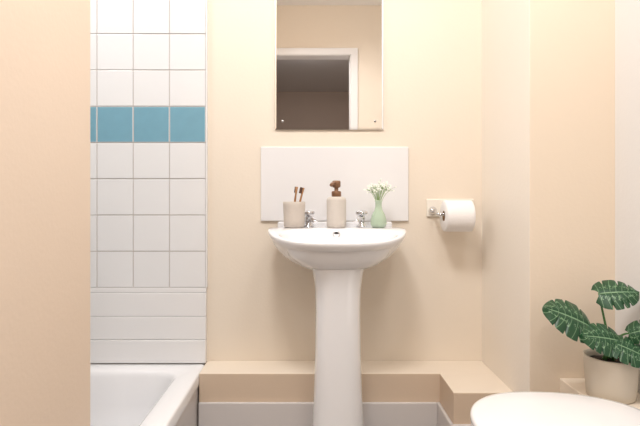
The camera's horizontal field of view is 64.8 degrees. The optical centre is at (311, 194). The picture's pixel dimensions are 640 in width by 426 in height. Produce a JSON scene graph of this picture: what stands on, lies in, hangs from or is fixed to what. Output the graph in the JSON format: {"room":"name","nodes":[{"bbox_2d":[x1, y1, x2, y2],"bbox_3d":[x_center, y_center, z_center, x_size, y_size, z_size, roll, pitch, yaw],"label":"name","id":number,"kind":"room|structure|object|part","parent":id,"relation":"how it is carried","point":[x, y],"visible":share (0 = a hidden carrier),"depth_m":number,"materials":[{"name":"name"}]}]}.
{"room":"bathroom","nodes":[
{"label":"bathroom","id":0,"kind":"room"},
{"bbox_2d":[0,0,89,425],"bbox_3d":[-0.671,-0.305,0.600,0.158,2.650,1.500,0,0,0],"label":"wall","id":1,"kind":"structure","parent":0,"point":[45,44],"depth_m":1.11,"materials":[{"name":"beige paint"}]},
{"bbox_2d":[90,0,481,364],"bbox_3d":[-0.796,-0.305,2.175,3.008,2.650,0.150,0,0,0],"label":"wall","id":2,"kind":"structure","parent":0,"point":[423,302],"depth_m":2.10,"materials":[{"name":"beige paint"}]},
{"bbox_2d":[90,0,205,286],"bbox_3d":[-1.295,-0.624,2.092,1.710,2.013,0.016,0,0,0],"label":"wall tiles","id":3,"kind":"structure","parent":2,"relation":"attached to","point":[148,57],"depth_m":2.08,"materials":[{"name":"white tile"}]},
{"bbox_2d":[90,287,206,362],"bbox_3d":[-1.294,0.538,2.085,1.713,0.308,0.030,0,0,0],"label":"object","id":4,"kind":"structure","parent":2,"relation":"attached to","point":[128,324],"depth_m":2.07,"materials":[{"name":"white tile"}]},
{"bbox_2d":[206,0,207,287],"bbox_3d":[-0.436,-0.623,2.091,0.006,2.013,0.017,0,0,0],"label":"trim tile edge","id":5,"kind":"object","parent":2,"relation":"attached to","point":[206,0],"depth_m":2.08,"materials":[{"name":"white plastic"}]},
{"bbox_2d":[275,0,382,129],"bbox_3d":[0.071,-0.572,2.094,0.450,0.601,0.013,0,0,0],"label":"wall mirror","id":6,"kind":"object","parent":2,"relation":"attached to","point":[329,53],"visible":1,"depth_m":2.09,"materials":[{"name":"silver metal"}]},
{"bbox_2d":[261,147,407,220],"bbox_3d":[0.094,-0.046,2.094,0.612,0.308,0.012,0,0,0],"label":"backsplash","id":7,"kind":"structure","parent":2,"relation":"attached to","point":[283,169],"depth_m":2.09,"materials":[{"name":"white"}]},
{"bbox_2d":[426,199,475,231],"bbox_3d":[0.574,0.081,2.018,0.196,0.129,0.164,0,0,0],"label":"toilet roll holder","id":8,"kind":"object","parent":2,"relation":"attached to","point":[456,215],"visible":1,"depth_m":1.96,"materials":[{"name":"white paper"}]},
{"bbox_3d":[0.567,0.073,2.037,0.146,0.026,0.096,0,0,0],"label":"arm","id":9,"kind":"part","parent":8,"relation":"part of","materials":[{"name":"silver metal"}]},
{"bbox_3d":[0.574,0.053,2.095,0.196,0.074,0.010,0,0,0],"label":"wall plate","id":10,"kind":"part","parent":8,"relation":"part of","materials":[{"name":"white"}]},
{"bbox_2d":[482,0,614,392],"bbox_3d":[0.954,-0.305,1.945,0.492,2.650,0.610,0,0,0],"label":"wall boxing","id":11,"kind":"structure","parent":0,"point":[548,66],"depth_m":1.64,"materials":[{"name":"beige paint"}]},
{"bbox_2d":[615,0,639,392],"bbox_3d":[1.093,-0.305,0.745,0.214,2.650,1.790,0,0,0],"label":"wall","id":12,"kind":"structure","parent":0,"point":[627,12],"depth_m":1.57,"materials":[{"name":"white paint"}]},
{"bbox_3d":[-0.550,1.045,-0.225,3.500,0.050,4.950,0,0,0],"label":"floor","id":13,"kind":"structure","parent":0,"visible":0},
{"bbox_2d":[90,364,203,425],"bbox_3d":[-1.291,0.856,1.712,1.708,0.328,0.715,0,0,0],"label":"bathtub","id":14,"kind":"object","parent":13,"relation":"on","point":[120,394],"visible":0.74,"depth_m":1.97,"materials":[{"name":"white ceramic"}]},
{"bbox_3d":[-1.294,0.876,1.714,1.702,0.288,0.711,0,0,0],"label":"panel","id":15,"kind":"part","parent":14,"relation":"part of","materials":[{"name":"white"}]},
{"bbox_2d":[268,221,405,425],"bbox_3d":[0.094,0.565,1.883,0.524,0.911,0.406,0,0,0],"label":"pedestal sink","id":16,"kind":"object","parent":13,"relation":"on","point":[337,258],"visible":0.99,"depth_m":1.76,"materials":[{"name":"white ceramic"}]},
{"bbox_2d":[283,187,304,227],"bbox_3d":[-0.070,0.047,1.988,0.088,0.161,0.088,0,0,0],"label":"toothbrush holder","id":17,"kind":"object","parent":16,"relation":"on","point":[293,212],"visible":1,"depth_m":1.95,"materials":[{"name":"beige ceramic"}]},
{"bbox_3d":[-0.070,0.041,1.996,0.030,0.148,0.011,0,0,15],"label":"brush handle","id":18,"kind":"part","parent":17,"relation":"part of","materials":[{"name":"brown wood"}]},
{"bbox_2d":[305,210,317,226],"bbox_3d":[0.002,0.094,2.002,0.045,0.067,0.109,0,0,-29],"label":"tap","id":19,"kind":"object","parent":16,"relation":"on","point":[309,218],"visible":0.94,"depth_m":2.01,"materials":[{"name":"silver metal"}]},
{"bbox_3d":[-0.014,0.072,2.030,0.040,0.023,0.040,0,0,45],"label":"handle","id":20,"kind":"part","parent":19,"relation":"part of","materials":[{"name":"silver metal"}]},
{"bbox_3d":[0.000,0.100,1.991,0.021,0.032,0.092,0,0,-20],"label":"spout","id":21,"kind":"part","parent":19,"relation":"part of","materials":[{"name":"silver metal"}]},
{"bbox_2d":[327,180,345,227],"bbox_3d":[0.097,0.035,1.983,0.077,0.185,0.081,0,0,-14],"label":"soap dispenser","id":22,"kind":"object","parent":16,"relation":"on","point":[336,204],"visible":1,"depth_m":1.95,"materials":[{"name":"beige ceramic"}]},
{"bbox_2d":[327,197,345,227],"bbox_3d":[0.096,0.066,1.985,0.077,0.124,0.077,0,0,0],"label":"bottle","id":23,"kind":"object","parent":22,"relation":"attached to","point":[336,206],"depth_m":1.95,"materials":[{"name":"beige ceramic"}]},
{"bbox_2d":[268,221,405,269],"bbox_3d":[0.094,0.203,1.883,0.524,0.189,0.406,0,0,0],"label":"basin","id":24,"kind":"object","parent":16,"relation":"in","point":[318,247],"depth_m":1.76,"materials":[{"name":"white ceramic"}]},
{"bbox_2d":[354,210,367,226],"bbox_3d":[0.184,0.094,2.002,0.045,0.067,0.109,0,0,29],"label":"tap","id":25,"kind":"object","parent":16,"relation":"on","point":[359,221],"visible":0.99,"depth_m":2.01,"materials":[{"name":"silver metal"}]},
{"bbox_3d":[0.186,0.100,1.991,0.021,0.032,0.092,0,0,20],"label":"spout","id":26,"kind":"part","parent":25,"relation":"part of","materials":[{"name":"silver metal"}]},
{"bbox_3d":[0.200,0.072,2.030,0.040,0.023,0.040,0,0,45],"label":"handle","id":27,"kind":"part","parent":25,"relation":"part of","materials":[{"name":"silver metal"}]},
{"bbox_2d":[363,178,396,227],"bbox_3d":[0.266,0.031,1.981,0.130,0.194,0.072,0,0,0],"label":"flower vase","id":28,"kind":"object","parent":16,"relation":"on","point":[378,218],"visible":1,"depth_m":1.97,"materials":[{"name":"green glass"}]},
{"bbox_2d":[199,361,512,423],"bbox_3d":[0.136,0.855,1.929,1.144,0.330,0.341,0,0,0],"label":"ledge","id":29,"kind":"object","parent":13,"relation":"on","point":[457,385],"visible":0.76,"depth_m":1.95,"materials":[{"name":"paint"}]},
{"bbox_2d":[198,402,470,425],"bbox_3d":[0.136,0.909,1.847,1.144,0.222,0.201,0,0,0],"label":"baseboard","id":30,"kind":"structure","parent":29,"relation":"attached to","point":[209,413],"depth_m":1.93,"materials":[{"name":"white paint"}]},
{"bbox_2d":[470,391,639,425],"bbox_3d":[0.693,0.785,1.240,0.585,0.469,0.392,0,0,0],"label":"toilet","id":31,"kind":"object","parent":13,"relation":"on","point":[523,408],"visible":1,"depth_m":1.29,"materials":[{"name":"white ceramic"}]},
{"bbox_2d":[560,378,639,408],"bbox_3d":[0.895,0.808,1.522,0.181,0.424,0.235,0,0,0],"label":"shelf","id":32,"kind":"object","parent":13,"relation":"on","point":[567,385],"visible":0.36,"depth_m":1.58,"materials":[{"name":"paint"}]},
{"bbox_2d":[542,280,639,403],"bbox_3d":[0.830,0.426,1.476,0.312,0.338,0.179,0,0,0],"label":"potted plant","id":33,"kind":"object","parent":32,"relation":"on","point":[611,362],"visible":1,"depth_m":1.45,"materials":[{"name":"plant"}]},
{"bbox_2d":[583,348,638,403],"bbox_3d":[0.884,0.535,1.492,0.146,0.120,0.146,0,0,0],"label":"pot","id":34,"kind":"object","parent":33,"relation":"attached to","point":[606,377],"depth_m":1.44,"materials":[{"name":"beige ceramic"}]}
]}

